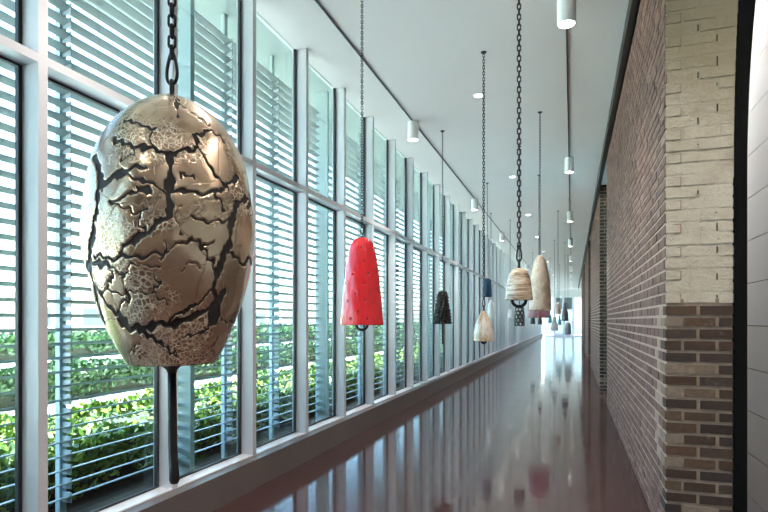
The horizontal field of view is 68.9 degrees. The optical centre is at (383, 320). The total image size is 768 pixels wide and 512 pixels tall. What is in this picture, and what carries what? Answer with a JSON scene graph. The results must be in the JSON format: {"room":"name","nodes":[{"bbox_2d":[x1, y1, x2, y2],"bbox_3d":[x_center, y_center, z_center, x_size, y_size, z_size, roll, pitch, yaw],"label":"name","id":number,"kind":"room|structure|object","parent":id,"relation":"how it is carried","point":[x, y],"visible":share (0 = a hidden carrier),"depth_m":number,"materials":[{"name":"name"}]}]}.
{"room":"museum","nodes":[
{"label":"museum","id":0,"kind":"room"},
{"bbox_2d":[84,0,466,234],"bbox_3d":[4.180,-2.985,23.386,1.440,0.330,63.400,0,0,19],"label":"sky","id":1,"kind":"structure","parent":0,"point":[268,44],"depth_m":6.12,"materials":[{"name":"white"}]},
{"bbox_2d":[212,335,649,511],"bbox_3d":[9.047,1.500,21.857,8.760,0.200,63.200,0,0,19],"label":"floor","id":2,"kind":"structure","parent":0,"point":[533,429],"depth_m":5.81,"materials":[{"name":"concrete"}]},
{"bbox_2d":[123,333,542,511],"bbox_3d":[4.699,1.282,22.262,0.260,0.237,61.200,0,0,19],"label":"window ledge","id":3,"kind":"structure","parent":2,"relation":"on","point":[211,492],"depth_m":5.15,"materials":[{"name":"beige paint"}]},
{"bbox_2d":[0,0,37,511],"bbox_3d":[-2.010,-0.819,2.415,0.160,3.963,1.017,0,0,19],"label":"window","id":4,"kind":"structure","parent":3,"relation":"on","point":[12,52],"depth_m":2.89,"materials":[{"name":"white metal"}]},
{"bbox_2d":[22,0,172,511],"bbox_3d":[-1.686,-0.819,3.379,0.160,3.963,1.017,0,0,19],"label":"window","id":5,"kind":"structure","parent":3,"relation":"on","point":[36,76],"depth_m":2.90,"materials":[{"name":"white metal"}]},
{"bbox_2d":[153,0,252,489],"bbox_3d":[-1.363,-0.819,4.343,0.160,3.963,1.017,0,0,19],"label":"window","id":6,"kind":"structure","parent":3,"relation":"on","point":[201,472],"depth_m":3.88,"materials":[{"name":"white metal"}]},
{"bbox_2d":[237,0,305,455],"bbox_3d":[-1.039,-0.819,5.308,0.160,3.963,1.017,0,0,19],"label":"window","id":7,"kind":"structure","parent":3,"relation":"on","point":[249,447],"depth_m":4.83,"materials":[{"name":"white metal"}]},
{"bbox_2d":[292,49,343,432],"bbox_3d":[-0.715,-0.819,6.272,0.160,3.963,1.017,0,0,19],"label":"window","id":8,"kind":"structure","parent":3,"relation":"on","point":[302,55],"depth_m":5.79,"materials":[{"name":"white metal"}]},
{"bbox_2d":[332,88,372,416],"bbox_3d":[-0.391,-0.819,7.236,0.160,3.963,1.017,0,0,19],"label":"window","id":9,"kind":"structure","parent":3,"relation":"on","point":[341,215],"depth_m":6.75,"materials":[{"name":"white metal"}]},
{"bbox_2d":[362,117,394,404],"bbox_3d":[-0.068,-0.819,8.200,0.160,3.963,1.017,0,0,19],"label":"window","id":10,"kind":"structure","parent":3,"relation":"on","point":[369,121],"depth_m":7.72,"materials":[{"name":"white metal"}]},
{"bbox_2d":[385,139,412,395],"bbox_3d":[0.256,-0.819,9.165,0.160,3.963,1.017,0,0,19],"label":"window","id":11,"kind":"structure","parent":3,"relation":"on","point":[392,239],"depth_m":8.68,"materials":[{"name":"white metal"}]},
{"bbox_2d":[404,158,426,387],"bbox_3d":[0.580,-0.819,10.129,0.160,3.963,1.017,0,0,19],"label":"window","id":12,"kind":"structure","parent":3,"relation":"on","point":[410,161],"depth_m":9.65,"materials":[{"name":"white metal"}]},
{"bbox_2d":[419,172,438,381],"bbox_3d":[0.904,-0.819,11.093,0.160,3.963,1.017,0,0,19],"label":"window","id":13,"kind":"structure","parent":3,"relation":"on","point":[427,252],"depth_m":10.61,"materials":[{"name":"white metal"}]},
{"bbox_2d":[432,185,449,376],"bbox_3d":[1.227,-0.819,12.058,0.160,3.963,1.017,0,0,19],"label":"window","id":14,"kind":"structure","parent":3,"relation":"on","point":[437,259],"depth_m":11.58,"materials":[{"name":"white metal"}]},
{"bbox_2d":[445,195,457,371],"bbox_3d":[1.551,-0.819,13.022,0.160,3.963,1.017,0,0,19],"label":"window","id":15,"kind":"structure","parent":3,"relation":"on","point":[447,197],"depth_m":12.54,"materials":[{"name":"white metal"}]},
{"bbox_2d":[452,204,465,368],"bbox_3d":[1.875,-0.819,13.986,0.160,3.963,1.017,0,0,19],"label":"window","id":16,"kind":"structure","parent":3,"relation":"on","point":[456,206],"depth_m":13.50,"materials":[{"name":"white metal"}]},
{"bbox_2d":[460,212,472,364],"bbox_3d":[2.199,-0.819,14.951,0.160,3.963,1.017,0,0,19],"label":"window","id":17,"kind":"structure","parent":3,"relation":"on","point":[467,270],"depth_m":14.47,"materials":[{"name":"white metal"}]},
{"bbox_2d":[467,219,477,361],"bbox_3d":[2.522,-0.819,15.915,0.160,3.963,1.017,0,0,19],"label":"window","id":18,"kind":"structure","parent":3,"relation":"on","point":[471,274],"depth_m":15.43,"materials":[{"name":"white metal"}]},
{"bbox_2d":[473,225,483,359],"bbox_3d":[2.846,-0.819,16.879,0.160,3.963,1.017,0,0,19],"label":"window","id":19,"kind":"structure","parent":3,"relation":"on","point":[477,231],"depth_m":16.40,"materials":[{"name":"white metal"}]},
{"bbox_2d":[480,230,486,357],"bbox_3d":[3.170,-0.819,17.844,0.160,3.963,1.017,0,0,19],"label":"window","id":20,"kind":"structure","parent":3,"relation":"on","point":[482,346],"depth_m":17.36,"materials":[{"name":"white metal"}]},
{"bbox_2d":[485,235,491,355],"bbox_3d":[3.493,-0.819,18.808,0.160,3.963,1.017,0,0,19],"label":"window","id":21,"kind":"structure","parent":3,"relation":"on","point":[486,236],"depth_m":18.33,"materials":[{"name":"white metal"}]},
{"bbox_2d":[489,239,495,353],"bbox_3d":[3.817,-0.819,19.772,0.160,3.963,1.017,0,0,19],"label":"window","id":22,"kind":"structure","parent":3,"relation":"on","point":[490,240],"depth_m":19.27,"materials":[{"name":"white metal"}]},
{"bbox_2d":[493,243,499,352],"bbox_3d":[4.141,-0.819,20.736,0.160,3.963,1.017,0,0,19],"label":"window","id":23,"kind":"structure","parent":3,"relation":"on","point":[494,244],"depth_m":20.25,"materials":[{"name":"white metal"}]},
{"bbox_2d":[497,247,502,350],"bbox_3d":[4.465,-0.819,21.701,0.160,3.963,1.017,0,0,19],"label":"window","id":24,"kind":"structure","parent":3,"relation":"on","point":[498,248],"depth_m":21.21,"materials":[{"name":"white metal"}]},
{"bbox_2d":[500,250,505,349],"bbox_3d":[4.788,-0.819,22.665,0.160,3.963,1.017,0,0,19],"label":"window","id":25,"kind":"structure","parent":3,"relation":"on","point":[501,251],"depth_m":22.17,"materials":[{"name":"clear glass"}]},
{"bbox_2d":[503,253,507,347],"bbox_3d":[5.112,-0.819,23.630,0.160,3.963,1.017,0,0,19],"label":"window","id":26,"kind":"structure","parent":3,"relation":"on","point":[504,254],"depth_m":23.14,"materials":[{"name":"clear glass"}]},
{"bbox_2d":[506,255,510,346],"bbox_3d":[5.436,-0.819,24.594,0.160,3.963,1.017,0,0,19],"label":"window","id":27,"kind":"structure","parent":3,"relation":"on","point":[507,256],"depth_m":24.11,"materials":[{"name":"clear glass"}]},
{"bbox_2d":[509,258,512,345],"bbox_3d":[5.760,-0.819,25.558,0.160,3.963,1.017,0,0,19],"label":"window","id":28,"kind":"structure","parent":3,"relation":"on","point":[509,258],"depth_m":25.07,"materials":[{"name":"clear glass"}]},
{"bbox_2d":[511,260,514,344],"bbox_3d":[6.083,-0.819,26.522,0.160,3.963,1.017,0,0,19],"label":"window","id":29,"kind":"structure","parent":3,"relation":"on","point":[511,260],"depth_m":26.02,"materials":[{"name":"glass"}]},
{"bbox_2d":[513,262,515,344],"bbox_3d":[6.407,-0.819,27.487,0.160,3.963,1.017,0,0,19],"label":"window","id":30,"kind":"structure","parent":3,"relation":"on","point":[513,262],"depth_m":27.01,"materials":[{"name":"clear glass"}]},
{"bbox_2d":[515,264,517,343],"bbox_3d":[6.731,-0.819,28.451,0.160,3.963,1.017,0,0,19],"label":"window","id":31,"kind":"structure","parent":3,"relation":"on","point":[515,264],"depth_m":27.95,"materials":[{"name":"clear glass"}]},
{"bbox_2d":[517,301,519,342],"bbox_3d":[7.054,-0.819,29.415,0.160,3.963,1.017,0,0,19],"label":"window","id":32,"kind":"structure","parent":3,"relation":"on","point":[517,301],"depth_m":28.93,"materials":[{"name":"grey glass"}]},
{"bbox_2d":[519,301,521,341],"bbox_3d":[7.378,-0.819,30.380,0.160,3.963,1.017,0,0,19],"label":"window","id":33,"kind":"structure","parent":3,"relation":"on","point":[520,301],"depth_m":29.87,"materials":[{"name":"glass"}]},
{"bbox_2d":[522,300,524,340],"bbox_3d":[8.026,-0.819,32.308,0.160,3.963,1.017,0,0,19],"label":"window","id":34,"kind":"structure","parent":3,"relation":"on","point":[522,300],"depth_m":31.82,"materials":[{"name":"glass"}]},
{"bbox_2d":[525,304,526,339],"bbox_3d":[8.673,-0.819,34.237,0.160,3.963,1.017,0,0,19],"label":"window","id":35,"kind":"structure","parent":3,"relation":"on","point":[526,304],"depth_m":33.73,"materials":[{"name":"glass"}]},
{"bbox_2d":[527,301,527,338],"bbox_3d":[8.997,-0.819,35.201,0.160,3.963,1.017,0,0,19],"label":"window","id":36,"kind":"structure","parent":3,"relation":"on","point":[527,301],"depth_m":34.70,"materials":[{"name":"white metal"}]},
{"bbox_2d":[555,310,563,335],"bbox_3d":[15.894,0.225,50.801,0.800,2.350,0.163,0,0,19],"label":"door","id":37,"kind":"structure","parent":2,"relation":"on","point":[556,334],"depth_m":50.72,"materials":[{"name":"white paint"}]},
{"bbox_2d":[564,310,572,335],"bbox_3d":[16.653,0.225,50.547,0.800,2.350,0.163,0,0,19],"label":"door","id":38,"kind":"structure","parent":2,"relation":"on","point":[567,310],"depth_m":50.44,"materials":[{"name":"white paint"}]},
{"bbox_2d":[256,0,628,289],"bbox_3d":[8.871,-2.975,21.020,8.960,0.350,61.900,0,0,19],"label":"ceiling","id":39,"kind":"structure","parent":0,"point":[427,54],"depth_m":6.76,"materials":[{"name":"paint"}]},
{"bbox_2d":[80,0,254,483],"bbox_3d":[-0.633,-1.158,1.670,0.481,3.282,0.480,0,0,19],"label":"bell","id":40,"kind":"object","parent":39,"relation":"hanging from","point":[167,226],"visible":1,"depth_m":1.50,"materials":[{"name":"gold metal"}]},
{"bbox_2d":[340,2,383,330],"bbox_3d":[-0.163,-1.360,4.151,0.321,2.880,0.320,0,0,-21],"label":"bell","id":41,"kind":"object","parent":39,"relation":"hanging from","point":[361,299],"visible":1,"depth_m":4.04,"materials":[{"name":"red ceramic"}]},
{"bbox_2d":[315,0,530,268],"bbox_3d":[4.992,-2.795,21.531,0.015,0.010,56.000,0,0,19],"label":"track","id":42,"kind":"object","parent":39,"relation":"attached to","point":[316,1],"visible":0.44,"depth_m":6.62,"materials":[{"name":"black metal"}]},
{"bbox_2d":[408,120,418,141],"bbox_3d":[0.409,-2.663,7.880,0.154,0.250,0.154,0,0,19],"label":"track light","id":43,"kind":"object","parent":42,"relation":"attached to","point":[413,126],"visible":1,"depth_m":7.82,"materials":[{"name":"white metal"}]},
{"bbox_2d":[471,199,477,210],"bbox_3d":[2.086,-2.663,12.876,0.154,0.250,0.154,0,0,19],"label":"track light","id":44,"kind":"object","parent":42,"relation":"attached to","point":[474,202],"visible":1,"depth_m":12.81,"materials":[{"name":"white metal"}]},
{"bbox_2d":[499,233,503,240],"bbox_3d":[3.763,-2.663,17.872,0.154,0.250,0.154,0,0,19],"label":"track light","id":45,"kind":"object","parent":42,"relation":"attached to","point":[501,235],"visible":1,"depth_m":17.80,"materials":[{"name":"white metal"}]},
{"bbox_2d":[433,130,451,343],"bbox_3d":[0.864,-1.224,8.273,0.289,3.152,0.291,0,0,-41],"label":"bell","id":46,"kind":"object","parent":39,"relation":"hanging from","point":[442,314],"visible":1,"depth_m":8.22,"materials":[{"name":"black ceramic"}]},
{"bbox_2d":[473,93,484,97],"bbox_3d":[1.175,-2.795,6.958,0.150,0.009,0.150,0,0,19],"label":"recessed light","id":47,"kind":"object","parent":39,"relation":"in","point":[476,95],"visible":0.91,"depth_m":6.96,"materials":[{"name":"white"}]},
{"bbox_2d":[473,51,493,343],"bbox_3d":[1.040,-1.276,5.840,0.218,3.047,0.218,0,0,19],"label":"bell","id":48,"kind":"object","parent":39,"relation":"hanging from","point":[483,331],"visible":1,"depth_m":5.83,"materials":[{"name":"beige ceramic"}]},
{"bbox_2d":[482,183,491,296],"bbox_3d":[2.100,-1.639,11.400,0.196,2.322,0.196,0,0,19],"label":"bell","id":49,"kind":"object","parent":39,"relation":"hanging from","point":[488,287],"visible":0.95,"depth_m":11.34,"materials":[{"name":"ceramic"}]},
{"bbox_2d":[488,213,494,317],"bbox_3d":[2.790,-1.438,14.600,0.194,2.724,0.194,0,0,26],"label":"bell","id":50,"kind":"object","parent":39,"relation":"hanging from","point":[491,314],"visible":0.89,"depth_m":14.53,"materials":[{"name":"white ceramic"}]},
{"bbox_2d":[508,222,512,317],"bbox_3d":[3.516,-1.435,15.600,0.144,2.730,0.144,0,0,19],"label":"bell","id":51,"kind":"object","parent":39,"relation":"hanging from","point":[510,315],"visible":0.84,"depth_m":15.57,"materials":[{"name":"white ceramic"}]},
{"bbox_2d":[505,0,532,307],"bbox_3d":[0.813,-1.438,3.370,0.162,2.722,0.162,0,0,19],"label":"bell","id":52,"kind":"object","parent":39,"relation":"hanging from","point":[519,287],"visible":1,"depth_m":3.36,"materials":[{"name":"beige ceramic"}]},
{"bbox_2d":[514,146,524,325],"bbox_3d":[2.177,-1.354,9.000,0.170,2.892,0.170,0,0,-45],"label":"bell","id":53,"kind":"object","parent":39,"relation":"hanging from","point":[519,317],"visible":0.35,"depth_m":8.96,"materials":[{"name":"black metal"}]},
{"bbox_2d":[530,252,534,323],"bbox_3d":[6.107,-1.328,23.000,0.196,2.944,0.196,0,0,-19],"label":"bell","id":54,"kind":"object","parent":39,"relation":"hanging from","point":[532,321],"visible":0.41,"depth_m":22.93,"materials":[{"name":"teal ceramic"}]},
{"bbox_2d":[528,175,549,317],"bbox_3d":[2.983,-1.426,10.786,0.424,2.748,0.424,0,0,19],"label":"bell","id":55,"kind":"object","parent":39,"relation":"hanging from","point":[531,314],"visible":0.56,"depth_m":10.63,"materials":[{"name":"ceramic"}]},
{"bbox_2d":[529,111,550,310],"bbox_3d":[2.095,-1.467,7.520,0.290,2.666,0.290,0,0,26],"label":"bell","id":56,"kind":"object","parent":39,"relation":"hanging from","point":[540,281],"visible":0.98,"depth_m":7.43,"materials":[{"name":"beige ceramic"}]},
{"bbox_2d":[551,240,557,330],"bbox_3d":[5.937,-1.226,19.500,0.250,3.148,0.250,0,0,19],"label":"bell","id":57,"kind":"object","parent":39,"relation":"hanging from","point":[554,326],"visible":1,"depth_m":19.47,"materials":[{"name":"grey ceramic"}]},
{"bbox_2d":[555,303,560,313],"bbox_3d":[4.443,-1.483,14.300,0.154,2.634,0.154,0,0,19],"label":"bell","id":58,"kind":"object","parent":39,"relation":"hanging from","point":[557,306],"visible":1,"depth_m":14.24,"materials":[{"name":"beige ceramic"}]},
{"bbox_2d":[558,264,560,324],"bbox_3d":[8.780,-1.287,28.000,0.170,3.024,0.170,0,0,19],"label":"bell","id":59,"kind":"object","parent":39,"relation":"hanging from","point":[559,319],"visible":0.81,"depth_m":27.99,"materials":[{"name":"teal ceramic"}]},
{"bbox_2d":[561,302,568,320],"bbox_3d":[6.464,-1.391,20.000,0.258,2.818,0.258,0,0,19],"label":"bell","id":60,"kind":"object","parent":39,"relation":"hanging from","point":[564,317],"visible":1,"depth_m":19.93,"materials":[{"name":"grey ceramic"}]},
{"bbox_2d":[565,322,570,334],"bbox_3d":[7.885,-1.100,24.000,0.274,3.400,0.274,0,0,19],"label":"bell","id":61,"kind":"object","parent":39,"relation":"hanging from","point":[567,325],"visible":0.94,"depth_m":23.90,"materials":[{"name":"stone"}]},
{"bbox_2d":[566,29,570,248],"bbox_3d":[6.956,-2.795,20.871,0.015,0.010,56.000,0,0,19],"label":"track","id":62,"kind":"object","parent":39,"relation":"attached to","point":[566,29],"visible":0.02,"depth_m":7.07,"materials":[{"name":"black metal"}]},
{"bbox_2d":[557,0,575,28],"bbox_3d":[1.565,-2.663,4.802,0.154,0.250,0.154,0,0,19],"label":"track light","id":63,"kind":"object","parent":62,"relation":"attached to","point":[566,9],"visible":1,"depth_m":4.75,"materials":[{"name":"white metal"}]},
{"bbox_2d":[565,157,573,173],"bbox_3d":[3.178,-2.663,9.608,0.154,0.250,0.154,0,0,19],"label":"track light","id":64,"kind":"object","parent":62,"relation":"attached to","point":[569,161],"visible":1,"depth_m":9.54,"materials":[{"name":"white metal"}]},
{"bbox_2d":[567,212,572,221],"bbox_3d":[4.792,-2.663,14.415,0.154,0.250,0.154,0,0,19],"label":"track light","id":65,"kind":"object","parent":62,"relation":"attached to","point":[569,214],"visible":1,"depth_m":14.35,"materials":[{"name":"white metal"}]},
{"bbox_2d":[568,239,572,246],"bbox_3d":[6.405,-2.663,19.221,0.154,0.250,0.154,0,0,19],"label":"track light","id":66,"kind":"object","parent":62,"relation":"attached to","point":[570,241],"visible":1,"depth_m":19.16,"materials":[{"name":"white metal"}]},
{"bbox_2d":[551,289,581,296],"bbox_3d":[16.306,-2.480,50.707,4.160,0.640,0.120,0,0,19],"label":"wall","id":67,"kind":"structure","parent":0,"point":[569,292],"depth_m":50.55,"materials":[{"name":"white paint"}]},
{"bbox_2d":[544,297,554,335],"bbox_3d":[15.102,-0.380,51.111,0.900,3.560,0.120,0,0,19],"label":"window","id":68,"kind":"structure","parent":67,"relation":"in","point":[551,297],"depth_m":51.11,"materials":[{"name":"glass"}]},
{"bbox_2d":[555,297,562,309],"bbox_3d":[15.884,-1.555,50.849,0.750,1.210,0.120,0,0,19],"label":"window","id":69,"kind":"structure","parent":67,"relation":"in","point":[556,298],"depth_m":50.79,"materials":[{"name":"white glass"}]},
{"bbox_2d":[563,297,572,309],"bbox_3d":[16.642,-1.555,50.594,0.850,1.210,0.120,0,0,19],"label":"window","id":70,"kind":"structure","parent":67,"relation":"in","point":[569,300],"depth_m":50.54,"materials":[{"name":"glass"}]},
{"bbox_2d":[573,296,581,335],"bbox_3d":[17.453,-0.380,50.322,0.860,3.560,0.120,0,0,19],"label":"window","id":71,"kind":"structure","parent":67,"relation":"in","point":[573,296],"depth_m":50.39,"materials":[{"name":"glass"}]},
{"bbox_2d":[581,264,584,348],"bbox_3d":[11.095,-0.699,30.642,0.453,4.198,6.124,0,0,19],"label":"brick wall","id":72,"kind":"structure","parent":0,"point":[583,272],"depth_m":27.87,"materials":[{"name":"brown brick"}]},
{"bbox_2d":[585,241,590,359],"bbox_3d":[8.367,-0.699,22.518,0.453,4.198,6.124,0,0,19],"label":"brick wall","id":73,"kind":"structure","parent":0,"point":[587,259],"depth_m":20.61,"materials":[{"name":"brown brick"}]},
{"bbox_2d":[590,185,606,388],"bbox_3d":[5.640,-0.699,14.394,0.453,4.198,6.124,0,0,19],"label":"brick wall","id":74,"kind":"structure","parent":0,"point":[598,276],"depth_m":11.64,"materials":[{"name":"brown brick"}]},
{"bbox_2d":[606,0,738,511],"bbox_3d":[2.914,-0.701,6.273,0.453,4.201,6.135,0,0,19],"label":"brick wall","id":75,"kind":"structure","parent":0,"point":[670,157],"depth_m":3.42,"materials":[{"name":"brown brick"}]},
{"bbox_2d":[578,0,640,288],"bbox_3d":[8.277,-2.726,23.065,0.068,0.148,51.000,0,0,19],"label":"trim","id":76,"kind":"structure","parent":75,"relation":"attached to","point":[633,5],"depth_m":6.56,"materials":[{"name":"brown metal"}]},
{"bbox_2d":[733,0,755,511],"bbox_3d":[2.213,-0.700,3.381,0.222,4.200,0.220,0,0,19],"label":"trim","id":77,"kind":"structure","parent":75,"relation":"attached to","point":[746,8],"depth_m":3.30,"materials":[{"name":"black metal"}]},
{"bbox_2d":[747,0,767,511],"bbox_3d":[10.297,-0.700,26.712,0.120,4.200,49.200,0,0,19],"label":"wall","id":78,"kind":"structure","parent":0,"point":[757,154],"depth_m":3.80,"materials":[{"name":"white paint"}]},
{"label":"outside","id":79,"kind":"structure","parent":0,"visible":0},
{"bbox_2d":[545,297,581,333],"bbox_3d":[25.152,-1.475,57.326,16.800,6.250,0.300,0,0,19],"label":"wall","id":80,"kind":"structure","parent":79,"point":[577,301],"depth_m":58.98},
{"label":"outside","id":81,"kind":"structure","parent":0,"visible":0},
{"bbox_2d":[48,330,543,511],"bbox_3d":[6.418,1.535,34.765,4.440,0.230,110.000,0,0,19],"label":"bed","id":82,"kind":"object","parent":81,"point":[88,502],"depth_m":4.94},
{"bbox_2d":[0,0,178,511],"bbox_3d":[-2.077,-0.710,3.256,0.110,4.220,2.525,0,0,19],"label":"window blinds","id":83,"kind":"object","parent":82,"relation":"on","point":[62,8],"visible":0.43,"depth_m":3.50,"materials":[{"name":"grey metal"}]},
{"bbox_2d":[178,0,194,474],"bbox_3d":[-1.593,-0.710,4.462,0.160,4.220,0.050,0,0,19],"label":"facade fin","id":84,"kind":"object","parent":82,"relation":"on","point":[186,11],"visible":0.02,"depth_m":4.43,"materials":[{"name":"teal glass"}]},
{"bbox_2d":[0,339,459,511],"bbox_3d":[2.323,1.088,20.872,2.346,0.684,39.238,0,0,19],"label":"hedge","id":85,"kind":"object","parent":82,"relation":"on","point":[6,432],"visible":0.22,"depth_m":5.46,"materials":[{"name":"green plant"}]},
{"bbox_2d":[195,11,319,458],"bbox_3d":[-1.248,-0.710,5.725,0.110,4.220,2.525,0,0,19],"label":"window blinds","id":86,"kind":"object","parent":82,"relation":"on","point":[225,43],"visible":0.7,"depth_m":5.77,"materials":[{"name":"grey metal"}]},
{"bbox_2d":[316,91,328,421],"bbox_3d":[-0.764,-0.710,6.931,0.160,4.220,0.050,0,0,19],"label":"facade fin","id":87,"kind":"object","parent":82,"relation":"on","point":[322,98],"visible":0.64,"depth_m":6.91,"materials":[{"name":"teal glass"}]},
{"bbox_2d":[329,121,384,405],"bbox_3d":[-0.419,-0.710,8.195,0.110,4.220,2.525,0,0,19],"label":"screen","id":88,"kind":"object","parent":82,"relation":"on","point":[358,164],"visible":0.23,"depth_m":8.25,"materials":[{"name":"grey metal"}]},
{"bbox_2d":[383,152,384,394],"bbox_3d":[0.065,-0.710,9.401,0.160,4.220,0.050,0,0,19],"label":"facade fin","id":89,"kind":"object","parent":82,"relation":"on","point":[383,152],"visible":0.21,"depth_m":9.39,"materials":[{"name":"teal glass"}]},
{"bbox_2d":[396,176,418,383],"bbox_3d":[0.410,-0.710,10.664,0.110,4.220,2.525,0,0,19],"label":"screen","id":90,"kind":"object","parent":82,"relation":"on","point":[400,181],"visible":0.17,"depth_m":10.29,"materials":[{"name":"grey metal"}]},
{"bbox_2d":[428,187,429,376],"bbox_3d":[0.894,-0.710,11.871,0.160,4.220,0.050,0,0,19],"label":"facade fin","id":91,"kind":"object","parent":82,"relation":"on","point":[428,187],"visible":0.21,"depth_m":11.83,"materials":[{"name":"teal metal"}]},
{"bbox_2d":[430,204,442,370],"bbox_3d":[1.239,-0.710,13.134,0.110,4.220,2.525,0,0,19],"label":"screen","id":92,"kind":"object","parent":82,"relation":"on","point":[441,214],"visible":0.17,"depth_m":12.56,"materials":[{"name":"grey metal"}]},
{"bbox_2d":[450,210,451,368],"bbox_3d":[1.724,-0.710,14.340,0.160,4.220,0.050,0,0,19],"label":"facade fin","id":93,"kind":"object","parent":82,"relation":"on","point":[450,210],"visible":0.21,"depth_m":14.31,"materials":[{"name":"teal metal"}]},
{"bbox_2d":[459,228,466,360],"bbox_3d":[2.068,-0.710,15.604,0.110,4.220,2.525,0,0,19],"label":"screen","id":94,"kind":"object","parent":82,"relation":"on","point":[459,228],"visible":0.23,"depth_m":15.85,"materials":[{"name":"grey metal"}]},
{"bbox_2d":[466,227,466,361],"bbox_3d":[2.553,-0.710,16.810,0.160,4.220,0.050,0,0,19],"label":"facade fin","id":95,"kind":"object","parent":82,"relation":"on","point":[466,227],"visible":0.21,"depth_m":16.81,"materials":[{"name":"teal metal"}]},
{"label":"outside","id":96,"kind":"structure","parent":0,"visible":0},
{"bbox_3d":[-48.822,1.540,90.230,90.000,0.220,260.000,0,0,19],"label":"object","id":97,"kind":"structure","parent":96,"visible":0},
{"bbox_2d":[0,287,285,333],"bbox_3d":[-25.806,-0.285,36.090,6.500,3.430,68.400,0,0,19],"label":"building","id":98,"kind":"structure","parent":97,"relation":"on","point":[5,307],"depth_m":39.30,"materials":[{"name":"white paint"}]},
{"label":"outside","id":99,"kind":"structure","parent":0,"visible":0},
{"bbox_2d":[0,337,441,417],"bbox_3d":[-1.720,1.535,53.320,22.800,0.230,140.000,0,0,19],"label":"path","id":100,"kind":"structure","parent":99,"point":[51,407],"depth_m":11.20,"materials":[{"name":"concrete"}]},
{"bbox_2d":[0,329,459,411],"bbox_3d":[1.128,0.991,31.599,2.191,0.879,59.899,0,0,19],"label":"hedge","id":101,"kind":"object","parent":100,"relation":"on","point":[6,385],"visible":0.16,"depth_m":10.98,"materials":[{"name":"green plant"}]},
{"bbox_2d":[0,321,459,360],"bbox_3d":[-0.660,0.701,58.340,2.769,1.499,110.708,0,0,19],"label":"hedge","id":102,"kind":"object","parent":100,"relation":"on","point":[5,339],"visible":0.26,"depth_m":23.16,"materials":[{"name":"green plant"}]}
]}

